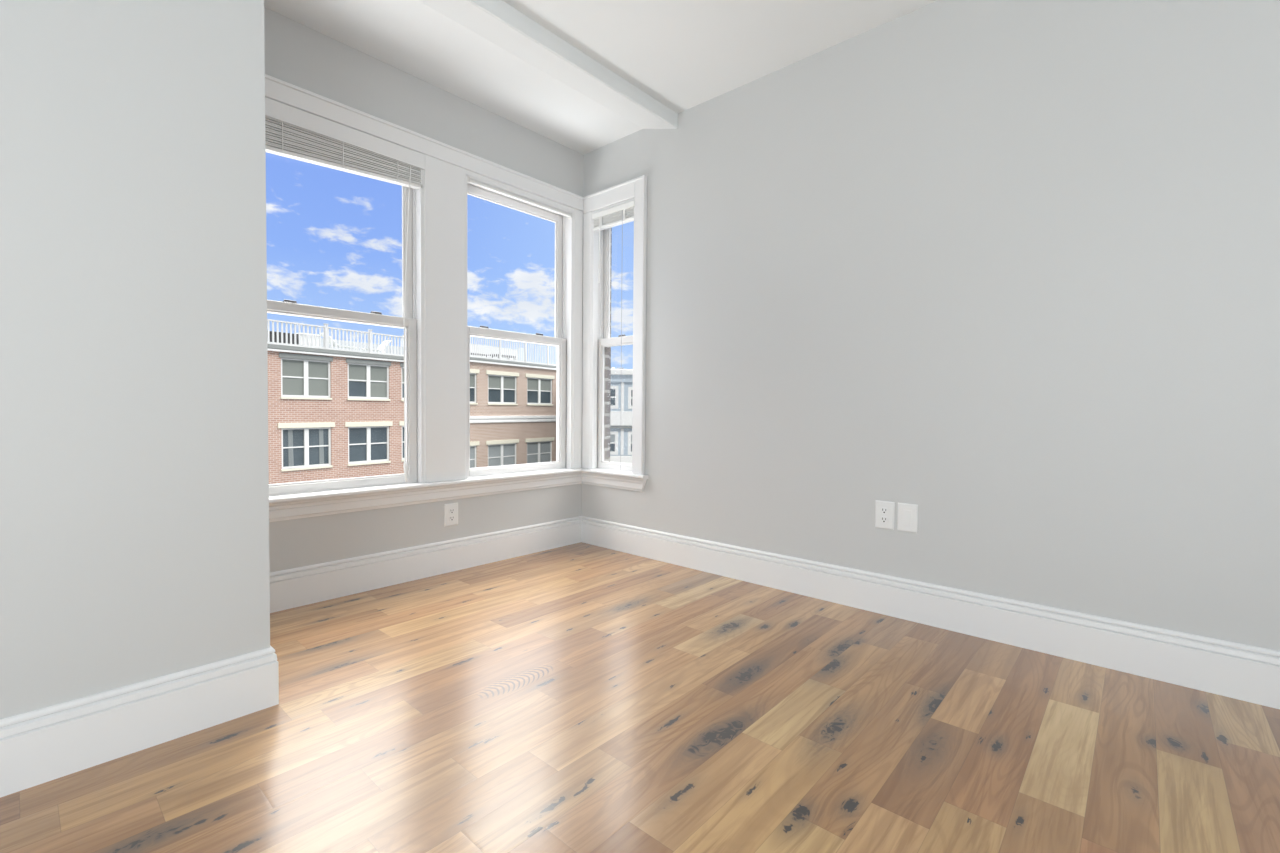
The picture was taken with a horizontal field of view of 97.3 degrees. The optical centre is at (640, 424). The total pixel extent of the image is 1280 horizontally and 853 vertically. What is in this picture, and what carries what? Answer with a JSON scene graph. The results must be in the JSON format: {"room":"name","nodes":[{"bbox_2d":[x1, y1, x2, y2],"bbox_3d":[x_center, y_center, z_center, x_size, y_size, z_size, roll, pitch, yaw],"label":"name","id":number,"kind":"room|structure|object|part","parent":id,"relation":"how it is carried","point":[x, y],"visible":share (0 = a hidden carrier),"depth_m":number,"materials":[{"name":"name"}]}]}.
{"room":"empty apartment room","nodes":[
{"label":"empty apartment room","id":0,"kind":"room"},
{"bbox_2d":[0,0,269,718],"bbox_3d":[-2.207,-0.436,1.073,0.979,2.555,2.316,2,2,42],"label":"wall","id":1,"kind":"structure","parent":0,"point":[134,465],"depth_m":1.40,"materials":[{"name":"paint"}]},
{"bbox_2d":[0,516,581,797],"bbox_3d":[-1.460,0.724,1.849,0.875,0.168,4.196,2,2,42],"label":"baseboard","id":2,"kind":"structure","parent":1,"relation":"attached to","point":[46,744],"depth_m":1.52,"materials":[{"name":"paint"}]},
{"bbox_2d":[264,7,583,571],"bbox_3d":[-1.151,-0.475,2.901,0.120,2.555,2.420,2,2,42],"label":"wall","id":3,"kind":"structure","parent":0,"point":[299,55],"depth_m":2.79,"materials":[{"name":"paint"}]},
{"bbox_2d":[267,170,424,495],"bbox_3d":[-1.410,-0.512,2.614,0.154,1.648,0.778,2,2,42],"label":"window","id":4,"kind":"structure","parent":3,"relation":"in","point":[414,306],"depth_m":2.85,"materials":[{"name":"paint"}]},
{"bbox_3d":[-1.430,-0.907,2.625,0.030,0.836,0.746,2,2,42],"label":"sash","id":5,"kind":"part","parent":4,"relation":"part of","materials":[{"name":"plastic"}]},
{"bbox_3d":[-1.405,-0.117,2.617,0.032,0.834,0.746,2,2,42],"label":"sash","id":6,"kind":"part","parent":4,"relation":"part of","materials":[{"name":"plastic"}]},
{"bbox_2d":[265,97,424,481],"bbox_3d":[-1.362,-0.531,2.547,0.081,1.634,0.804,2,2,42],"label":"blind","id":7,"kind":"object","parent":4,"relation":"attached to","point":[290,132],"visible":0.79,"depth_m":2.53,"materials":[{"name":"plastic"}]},
{"bbox_3d":[-1.511,-1.205,2.370,0.017,0.136,0.004,2,2,42],"label":"ladder cord","id":8,"kind":"part","parent":7,"relation":"part of","materials":[{"name":"white fabric"}]},
{"bbox_3d":[-1.351,-1.215,2.549,0.017,0.122,0.004,2,2,42],"label":"ladder cord","id":9,"kind":"part","parent":7,"relation":"part of","materials":[{"name":"white fabric"}]},
{"bbox_3d":[-1.362,-1.168,2.559,0.036,0.059,0.756,2,2,42],"label":"rail","id":10,"kind":"part","parent":7,"relation":"part of","materials":[{"name":"white plastic"}]},
{"bbox_3d":[-1.155,-0.549,2.779,0.016,1.470,0.049,1,2,17],"label":"lift cord","id":11,"kind":"part","parent":7,"relation":"part of","materials":[{"name":"white fabric"}]},
{"bbox_2d":[265,74,583,213],"bbox_3d":[-1.028,-1.391,2.894,0.030,0.112,1.999,2,2,42],"label":"trim","id":12,"kind":"structure","parent":3,"relation":"attached to","point":[278,90],"depth_m":2.79,"materials":[{"name":"paint"}]},
{"bbox_2d":[424,155,464,482],"bbox_3d":[-1.023,-0.532,2.938,0.020,1.655,0.229,2,2,42],"label":"trim","id":13,"kind":"structure","parent":3,"relation":"attached to","point":[444,182],"depth_m":2.92,"materials":[{"name":"paint"}]},
{"bbox_2d":[444,503,457,526],"bbox_3d":[-1.008,0.478,2.998,0.009,0.119,0.079,2,2,42],"label":"wall outlet","id":14,"kind":"object","parent":3,"relation":"attached to","point":[450,510],"visible":1,"depth_m":2.99,"materials":[{"name":"plastic"}]},
{"bbox_2d":[269,472,646,521],"bbox_3d":[-0.840,0.363,2.760,0.571,0.088,2.000,2,2,42],"label":"trim","id":15,"kind":"structure","parent":3,"relation":"attached to","point":[304,509],"depth_m":2.90,"materials":[{"name":"paint"}]},
{"bbox_2d":[269,468,648,504],"bbox_3d":[-0.837,0.314,2.777,0.610,0.025,2.030,2,2,42],"label":"windowsill","id":16,"kind":"structure","parent":3,"relation":"attached to","point":[280,499],"depth_m":2.86,"materials":[{"name":"paint"}]},
{"bbox_2d":[465,174,573,478],"bbox_3d":[-0.745,-0.526,3.360,0.154,1.648,0.778,2,2,42],"label":"window","id":17,"kind":"structure","parent":3,"relation":"in","point":[564,226],"depth_m":3.58,"materials":[{"name":"paint"}]},
{"bbox_3d":[-0.766,-0.921,3.371,0.030,0.836,0.746,2,2,42],"label":"sash","id":18,"kind":"part","parent":17,"relation":"part of","materials":[{"name":"plastic"}]},
{"bbox_3d":[-0.740,-0.131,3.363,0.032,0.834,0.746,2,2,42],"label":"sash","id":19,"kind":"part","parent":17,"relation":"part of","materials":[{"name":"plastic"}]},
{"bbox_2d":[467,176,571,218],"bbox_3d":[-0.690,-1.321,3.300,0.027,0.032,0.744,2,2,42],"label":"blind headrail","id":20,"kind":"object","parent":17,"relation":"attached to","point":[474,182],"visible":1,"depth_m":3.25,"materials":[{"name":"white plastic"}]},
{"bbox_2d":[573,209,582,468],"bbox_3d":[-1.045,-0.531,2.915,0.018,1.655,1.983,2,2,42],"label":"trim","id":21,"kind":"structure","parent":3,"relation":"attached to","point":[578,215],"depth_m":3.62,"materials":[{"name":"paint"}]},
{"bbox_2d":[264,0,937,154],"bbox_3d":[0.111,-1.784,0.453,5.360,0.250,4.516,2,2,42],"label":"ceiling","id":22,"kind":"structure","parent":0,"point":[684,55],"depth_m":2.53,"materials":[{"name":"paint"}]},
{"bbox_2d":[418,0,677,128],"bbox_3d":[-1.295,-1.666,1.663,0.288,0.091,4.206,2,2,42],"label":"ceiling beam","id":23,"kind":"structure","parent":22,"relation":"attached to","point":[498,22],"depth_m":2.57,"materials":[{"name":"paint"}]},
{"bbox_2d":[609,228,611,461],"bbox_3d":[1.559,0.116,2.174,5.160,4.415,0.085,2,2,42],"label":"brick wall","id":24,"kind":"structure","parent":0,"point":[611,228],"depth_m":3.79,"materials":[{"name":"brown brick"}]},
{"bbox_2d":[0,542,1279,852],"bbox_3d":[0.114,0.857,0.448,5.240,0.001,4.396,2,2,42],"label":"floor","id":25,"kind":"structure","parent":0,"point":[581,697],"depth_m":1.47,"materials":[{"name":"brown wood"}]},
{"bbox_2d":[582,0,1279,650],"bbox_3d":[1.540,-0.431,2.043,5.280,2.555,0.120,2,2,42],"label":"wall","id":26,"kind":"structure","parent":0,"point":[1005,271],"depth_m":2.14,"materials":[{"name":"paint"}]},
{"bbox_2d":[590,198,634,472],"bbox_3d":[-0.127,-0.526,3.532,0.385,1.648,0.154,2,2,42],"label":"window","id":27,"kind":"structure","parent":26,"relation":"in","point":[601,341],"depth_m":3.63,"materials":[{"name":"paint"}]},
{"bbox_2d":[592,200,634,469],"bbox_3d":[-0.169,-0.529,3.485,0.361,1.608,0.048,2,2,42],"label":"blind","id":28,"kind":"object","parent":27,"relation":"attached to","point":[621,214],"visible":0.89,"depth_m":3.44,"materials":[{"name":"white plastic"}]},
{"bbox_3d":[-0.160,-1.237,3.470,0.357,0.016,0.038,2,2,42],"label":"rail","id":29,"kind":"part","parent":28,"relation":"part of","materials":[{"name":"white plastic"}]},
{"bbox_3d":[-0.118,-0.508,3.415,0.004,1.570,0.007,0,1,-3],"label":"lift cord","id":30,"kind":"part","parent":28,"relation":"part of","materials":[{"name":"white fabric"}]},
{"bbox_3d":[-0.138,-0.131,3.534,0.353,0.834,0.032,2,2,42],"label":"sash","id":31,"kind":"part","parent":27,"relation":"part of","materials":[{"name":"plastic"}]},
{"bbox_3d":[-0.103,-0.920,3.546,0.353,0.836,0.030,2,2,42],"label":"sash","id":32,"kind":"part","parent":27,"relation":"part of","materials":[{"name":"glass"}]},
{"bbox_2d":[582,175,646,474],"bbox_3d":[-0.178,-0.583,3.471,0.535,1.743,0.031,2,2,42],"label":"trim","id":33,"kind":"structure","parent":26,"relation":"attached to","point":[636,188],"depth_m":3.34,"materials":[{"name":"paint"}]},
{"bbox_2d":[875,500,894,529],"bbox_3d":[1.044,0.387,2.414,0.079,0.119,0.009,2,2,42],"label":"wall outlet","id":34,"kind":"object","parent":26,"relation":"attached to","point":[884,510],"visible":1,"depth_m":2.41,"materials":[{"name":"plastic"}]},
{"bbox_2d":[880,507,887,513],"bbox_3d":[1.043,0.368,2.412,0.033,0.025,0.003,2,2,42],"label":"receptacle","id":35,"kind":"object","parent":34,"relation":"attached to","point":[883,510],"depth_m":2.41,"materials":[{"name":"grey plastic"}]},
{"bbox_2d":[880,516,887,522],"bbox_3d":[1.042,0.407,2.413,0.033,0.025,0.003,2,2,42],"label":"receptacle","id":36,"kind":"object","parent":34,"relation":"attached to","point":[883,519],"depth_m":2.41,"materials":[{"name":"grey plastic"}]},
{"bbox_2d":[897,503,917,532],"bbox_3d":[1.113,0.390,2.354,0.079,0.119,0.008,2,2,42],"label":"blank wall plate","id":37,"kind":"object","parent":26,"relation":"attached to","point":[907,518],"visible":1,"depth_m":2.35,"materials":[{"name":"plastic"}]},
{"bbox_2d":[581,516,1279,708],"bbox_3d":[1.485,0.743,2.023,5.040,0.168,0.016,2,2,42],"label":"baseboard","id":38,"kind":"structure","parent":26,"relation":"attached to","point":[1243,672],"depth_m":2.14,"materials":[{"name":"paint"}]},
{"label":"outside","id":39,"kind":"structure","parent":0,"visible":0},
{"bbox_3d":[-33.567,7.921,70.287,136.760,0.300,180.000,2,2,42],"label":"ground","id":40,"kind":"structure","parent":39,"visible":0},
{"bbox_2d":[267,319,403,483],"bbox_3d":[-21.043,1.842,28.073,9.961,13.748,19.068,1,2,32],"label":"brick building","id":41,"kind":"structure","parent":40,"relation":"on","point":[334,412],"depth_m":28.04,"materials":[{"name":"brown brick"}]},
{"bbox_2d":[267,331,298,343],"bbox_3d":[-17.508,-4.003,26.119,0.644,0.672,2.786,1,2,32],"label":"planter box","id":42,"kind":"object","parent":41,"relation":"on","point":[275,333],"visible":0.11,"depth_m":26.59,"materials":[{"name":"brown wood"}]},
{"bbox_2d":[288,430,293,465],"bbox_3d":[-16.462,1.094,26.477,0.038,1.709,0.231,1,2,32],"label":"curtain","id":43,"kind":"object","parent":41,"relation":"hanging from","point":[290,432],"depth_m":26.47,"materials":[{"name":"grey fabric"}]},
{"bbox_2d":[282,359,303,394],"bbox_3d":[-16.373,-2.225,26.487,0.018,1.624,0.952,1,2,33],"label":"roller shade","id":44,"kind":"object","parent":41,"relation":"hanging from","point":[292,369],"depth_m":26.48,"materials":[{"name":"grey fabric"}]},
{"bbox_3d":[-16.415,1.091,26.584,0.014,1.736,0.966,1,2,33],"label":"pane","id":45,"kind":"part","parent":41,"relation":"part of","materials":[{"name":"clear glass"}]},
{"bbox_3d":[-16.786,-4.250,25.861,0.084,1.106,4.620,1,2,33],"label":"railing panel","id":46,"kind":"part","parent":41,"relation":"part of","materials":[{"name":"white wood"}]},
{"bbox_3d":[-16.007,-1.261,26.964,0.196,0.098,2.366,1,2,33],"label":"sill","id":47,"kind":"part","parent":41,"relation":"part of","materials":[{"name":"stone"}]},
{"bbox_3d":[-16.034,2.098,27.051,0.196,0.098,2.366,1,2,33],"label":"sill","id":48,"kind":"part","parent":41,"relation":"part of","materials":[{"name":"stone"}]},
{"bbox_2d":[296,333,318,346],"bbox_3d":[-16.413,-4.071,27.703,0.616,0.742,1.008,1,2,32],"label":"storage box","id":49,"kind":"object","parent":41,"relation":"on","point":[296,333],"visible":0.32,"depth_m":27.52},
{"bbox_2d":[308,361,327,395],"bbox_3d":[-15.748,-2.245,27.467,0.018,1.624,0.952,1,2,33],"label":"roller shade","id":50,"kind":"object","parent":41,"relation":"hanging from","point":[317,370],"depth_m":27.45,"materials":[{"name":"grey fabric"}]},
{"bbox_3d":[-15.790,1.071,27.564,0.014,1.736,0.966,1,2,32],"label":"pane","id":51,"kind":"part","parent":41,"relation":"part of","materials":[{"name":"clear glass"}]},
{"bbox_2d":[319,429,323,463],"bbox_3d":[-15.697,1.069,27.676,0.038,1.709,0.231,1,2,33],"label":"curtain","id":52,"kind":"object","parent":41,"relation":"hanging from","point":[321,431],"depth_m":27.65,"materials":[{"name":"grey fabric"}]},
{"bbox_3d":[-15.550,-4.340,27.811,0.168,1.288,0.182,1,2,33],"label":"railing post","id":53,"kind":"part","parent":41,"relation":"part of","materials":[{"name":"white wood"}]},
{"bbox_2d":[321,333,359,349],"bbox_3d":[-15.619,-4.203,29.245,0.602,0.938,1.750,1,2,32],"label":"lounge chair","id":54,"kind":"object","parent":41,"relation":"on","point":[321,333],"visible":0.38,"depth_m":28.96,"materials":[{"name":"white plastic"}]},
{"bbox_3d":[-15.919,-4.347,28.769,0.602,0.630,0.630,1,2,33],"label":"backrest","id":55,"kind":"part","parent":54,"relation":"part of","materials":[{"name":"white plastic"}]},
{"bbox_3d":[-14.923,-4.311,28.782,0.084,1.106,2.310,1,2,33],"label":"railing panel","id":56,"kind":"part","parent":41,"relation":"part of","materials":[{"name":"white wood"}]},
{"bbox_3d":[-14.720,1.036,29.242,0.014,1.736,0.973,1,2,33],"label":"pane","id":57,"kind":"part","parent":41,"relation":"part of","materials":[{"name":"clear glass"}]},
{"bbox_2d":[349,364,365,381],"bbox_3d":[-14.674,-2.659,29.136,0.018,0.868,0.959,1,2,33],"label":"roller shade","id":58,"kind":"object","parent":41,"relation":"hanging from","point":[357,372],"depth_m":29.13,"materials":[{"name":"grey fabric"}]},
{"bbox_3d":[-14.693,-2.274,29.156,0.014,1.638,0.973,1,2,33],"label":"pane","id":59,"kind":"part","parent":41,"relation":"part of","materials":[{"name":"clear glass"}]},
{"bbox_3d":[-14.310,-1.317,29.625,0.196,0.098,2.380,1,2,33],"label":"sill","id":60,"kind":"part","parent":41,"relation":"part of","materials":[{"name":"stone"}]},
{"bbox_3d":[-14.337,2.042,29.713,0.196,0.098,2.380,1,2,33],"label":"sill","id":61,"kind":"part","parent":41,"relation":"part of","materials":[{"name":"concrete"}]},
{"bbox_3d":[-14.308,-4.381,29.758,0.168,1.288,0.182,1,2,33],"label":"railing post","id":62,"kind":"part","parent":41,"relation":"part of","materials":[{"name":"white wood"}]},
{"bbox_2d":[362,340,390,352],"bbox_3d":[-14.546,-4.238,30.927,0.602,0.938,1.400,1,2,32],"label":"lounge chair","id":63,"kind":"object","parent":41,"relation":"on","point":[386,340],"visible":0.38,"depth_m":31.05,"materials":[{"name":"white plastic"}]},
{"bbox_2d":[370,366,386,396],"bbox_3d":[-14.049,-2.302,30.131,0.018,1.624,0.959,1,2,33],"label":"roller shade","id":64,"kind":"object","parent":41,"relation":"hanging from","point":[378,374],"depth_m":30.13,"materials":[{"name":"grey fabric"}]},
{"bbox_3d":[-14.091,1.015,30.228,0.014,1.736,0.973,1,2,33],"label":"pane","id":65,"kind":"part","parent":41,"relation":"part of","materials":[{"name":"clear glass"}]},
{"bbox_3d":[-13.681,-4.352,30.730,0.084,1.106,2.310,1,2,33],"label":"railing panel","id":66,"kind":"part","parent":41,"relation":"part of","materials":[{"name":"white wood"}]},
{"bbox_2d":[402,368,403,383],"bbox_3d":[-13.067,-2.712,31.655,0.018,0.868,0.833,1,2,33],"label":"roller shade","id":67,"kind":"object","parent":41,"relation":"hanging from","point":[402,368],"depth_m":31.35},
{"bbox_2d":[402,335,556,467],"bbox_3d":[-13.009,1.199,40.656,9.961,14.504,10.864,1,2,32],"label":"brick building","id":68,"kind":"structure","parent":40,"relation":"on","point":[513,402],"depth_m":38.39,"materials":[{"name":"brown brick"}]},
{"bbox_3d":[-10.835,-2.311,35.210,0.014,1.708,1.078,1,2,32],"label":"pane","id":69,"kind":"part","parent":68,"relation":"part of","materials":[{"name":"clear glass"}]},
{"bbox_2d":[470,447,474,467],"bbox_3d":[-10.855,2.217,35.318,0.018,1.638,1.064,1,2,33],"label":"roller shade","id":70,"kind":"object","parent":68,"relation":"hanging from","point":[472,449],"depth_m":35.61,"materials":[{"name":"grey fabric"}]},
{"bbox_2d":[470,374,474,386],"bbox_3d":[-10.815,-2.763,35.188,0.018,0.802,1.064,1,2,33],"label":"roller shade","id":71,"kind":"object","parent":68,"relation":"hanging from","point":[472,376],"depth_m":35.49,"materials":[{"name":"grey fabric"}]},
{"bbox_3d":[-10.056,-5.038,36.392,0.084,1.484,2.590,1,2,33],"label":"railing panel","id":72,"kind":"part","parent":68,"relation":"part of","materials":[{"name":"white wood"}]},
{"bbox_2d":[488,445,500,466],"bbox_3d":[-9.679,2.178,37.162,0.018,1.638,1.099,1,2,33],"label":"roller shade","id":73,"kind":"object","parent":68,"relation":"hanging from","point":[494,451],"depth_m":37.16,"materials":[{"name":"grey fabric"}]},
{"bbox_2d":[488,376,500,387],"bbox_3d":[-9.639,-2.802,37.032,0.018,0.802,1.099,1,2,33],"label":"roller shade","id":74,"kind":"object","parent":68,"relation":"hanging from","point":[493,381],"depth_m":37.03,"materials":[{"name":"grey fabric"}]},
{"bbox_3d":[-9.659,-2.350,37.054,0.014,1.708,1.113,1,2,32],"label":"pane","id":75,"kind":"part","parent":68,"relation":"part of","materials":[{"name":"clear glass"}]},
{"bbox_3d":[-9.366,-5.111,37.486,0.168,1.666,0.182,1,2,33],"label":"railing post","id":76,"kind":"part","parent":68,"relation":"part of","materials":[{"name":"white wood"}]},
{"bbox_2d":[490,354,513,359],"bbox_3d":[-9.463,-4.542,38.722,0.700,0.462,1.820,1,2,32],"label":"patio table","id":77,"kind":"object","parent":68,"relation":"on","point":[490,354],"visible":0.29,"depth_m":38.31,"materials":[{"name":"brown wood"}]},
{"bbox_3d":[-9.238,-1.359,37.583,0.196,0.098,2.660,1,2,33],"label":"sill","id":78,"kind":"part","parent":68,"relation":"part of","materials":[{"name":"concrete"}]},
{"bbox_2d":[503,444,514,464],"bbox_3d":[-8.975,2.155,38.265,0.018,1.638,1.099,1,2,33],"label":"roller shade","id":79,"kind":"object","parent":68,"relation":"hanging from","point":[508,449],"depth_m":38.26,"materials":[{"name":"grey fabric"}]},
{"bbox_2d":[503,377,514,388],"bbox_3d":[-8.935,-2.825,38.135,0.018,0.802,1.099,1,2,33],"label":"roller shade","id":80,"kind":"object","parent":68,"relation":"hanging from","point":[508,382],"depth_m":38.12,"materials":[{"name":"beige fabric"}]},
{"bbox_3d":[-8.955,-2.373,38.157,0.014,1.708,1.113,1,2,33],"label":"pane","id":81,"kind":"part","parent":68,"relation":"part of","materials":[{"name":"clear glass"}]},
{"bbox_3d":[-8.720,-5.083,38.486,0.084,1.484,2.380,1,2,33],"label":"railing panel","id":82,"kind":"part","parent":68,"relation":"part of","materials":[{"name":"white wood"}]},
{"bbox_3d":[-8.874,-5.061,42.155,0.112,1.330,0.840,1,2,33],"label":"terrace door","id":83,"kind":"part","parent":68,"relation":"part of","materials":[{"name":"white"}]},
{"bbox_3d":[-8.086,-5.153,39.492,0.168,1.666,0.182,1,2,33],"label":"railing post","id":84,"kind":"part","parent":68,"relation":"part of","materials":[{"name":"white wood"}]},
{"bbox_2d":[527,443,537,463],"bbox_3d":[-7.750,2.114,40.186,0.018,1.638,1.134,1,2,33],"label":"roller shade","id":85,"kind":"object","parent":68,"relation":"hanging from","point":[532,448],"depth_m":40.19,"materials":[{"name":"grey fabric"}]},
{"bbox_2d":[527,378,537,389],"bbox_3d":[-7.710,-2.866,40.056,0.018,0.802,1.134,1,2,33],"label":"roller shade","id":86,"kind":"object","parent":68,"relation":"hanging from","point":[532,383],"depth_m":40.04,"materials":[{"name":"beige fabric"}]},
{"bbox_3d":[-7.730,-2.413,40.078,0.014,1.708,1.148,1,2,32],"label":"pane","id":87,"kind":"part","parent":68,"relation":"part of","materials":[{"name":"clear glass"}]},
{"bbox_3d":[-7.460,-5.124,40.463,0.084,1.484,2.310,1,2,33],"label":"railing panel","id":88,"kind":"part","parent":68,"relation":"part of","materials":[{"name":"white wood"}]},
{"bbox_3d":[-7.300,-1.423,40.622,0.196,0.098,2.730,1,2,33],"label":"sill","id":89,"kind":"part","parent":68,"relation":"part of","materials":[{"name":"concrete"}]},
{"bbox_2d":[540,442,549,461],"bbox_3d":[-7.027,2.091,41.319,0.018,1.638,1.134,1,2,33],"label":"roller shade","id":90,"kind":"object","parent":68,"relation":"hanging from","point":[544,446],"depth_m":41.29,"materials":[{"name":"grey fabric"}]},
{"bbox_3d":[-7.008,-2.437,41.211,0.014,1.708,1.148,1,2,32],"label":"pane","id":91,"kind":"part","parent":68,"relation":"part of","materials":[{"name":"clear glass"}]},
{"bbox_2d":[541,379,550,390],"bbox_3d":[-6.988,-2.889,41.189,0.018,0.802,1.134,1,2,33],"label":"roller shade","id":92,"kind":"object","parent":68,"relation":"hanging from","point":[545,383],"depth_m":41.20,"materials":[{"name":"beige fabric"}]},
{"bbox_3d":[-6.500,-5.156,41.968,0.084,1.484,1.260,1,2,33],"label":"railing panel","id":93,"kind":"part","parent":68,"relation":"part of","materials":[{"name":"white wood"}]},
{"bbox_2d":[610,367,632,463],"bbox_3d":[-1.286,2.443,39.833,7.033,12.751,8.450,0,1,-2],"label":"house","id":94,"kind":"structure","parent":40,"relation":"on","point":[621,378],"depth_m":35.90,"materials":[{"name":"white"}]},
{"bbox_2d":[610,434,614,441],"bbox_3d":[-1.875,0.893,36.004,0.439,0.545,0.020,0,1,-2],"label":"roller shade","id":95,"kind":"object","parent":94,"relation":"hanging from","point":[612,436],"depth_m":36.00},
{"bbox_3d":[-1.878,1.165,36.041,0.439,1.091,0.020,0,1,-2],"label":"pane","id":96,"kind":"part","parent":94,"relation":"part of","materials":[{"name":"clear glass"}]},
{"bbox_3d":[-1.855,-1.759,35.965,0.439,1.059,0.020,0,1,-2],"label":"pane","id":97,"kind":"part","parent":94,"relation":"part of","materials":[{"name":"clear glass"}]},
{"bbox_3d":[-1.139,-0.395,35.974,6.905,0.927,0.420,0,1,-2],"label":"belt panel","id":98,"kind":"part","parent":94,"relation":"part of","materials":[{"name":"white wood"}]},
{"bbox_3d":[-1.239,-3.434,39.679,7.033,0.352,8.450,0,1,-2],"label":"cornice","id":99,"kind":"part","parent":94,"relation":"part of","materials":[{"name":"white wood"}]}
]}

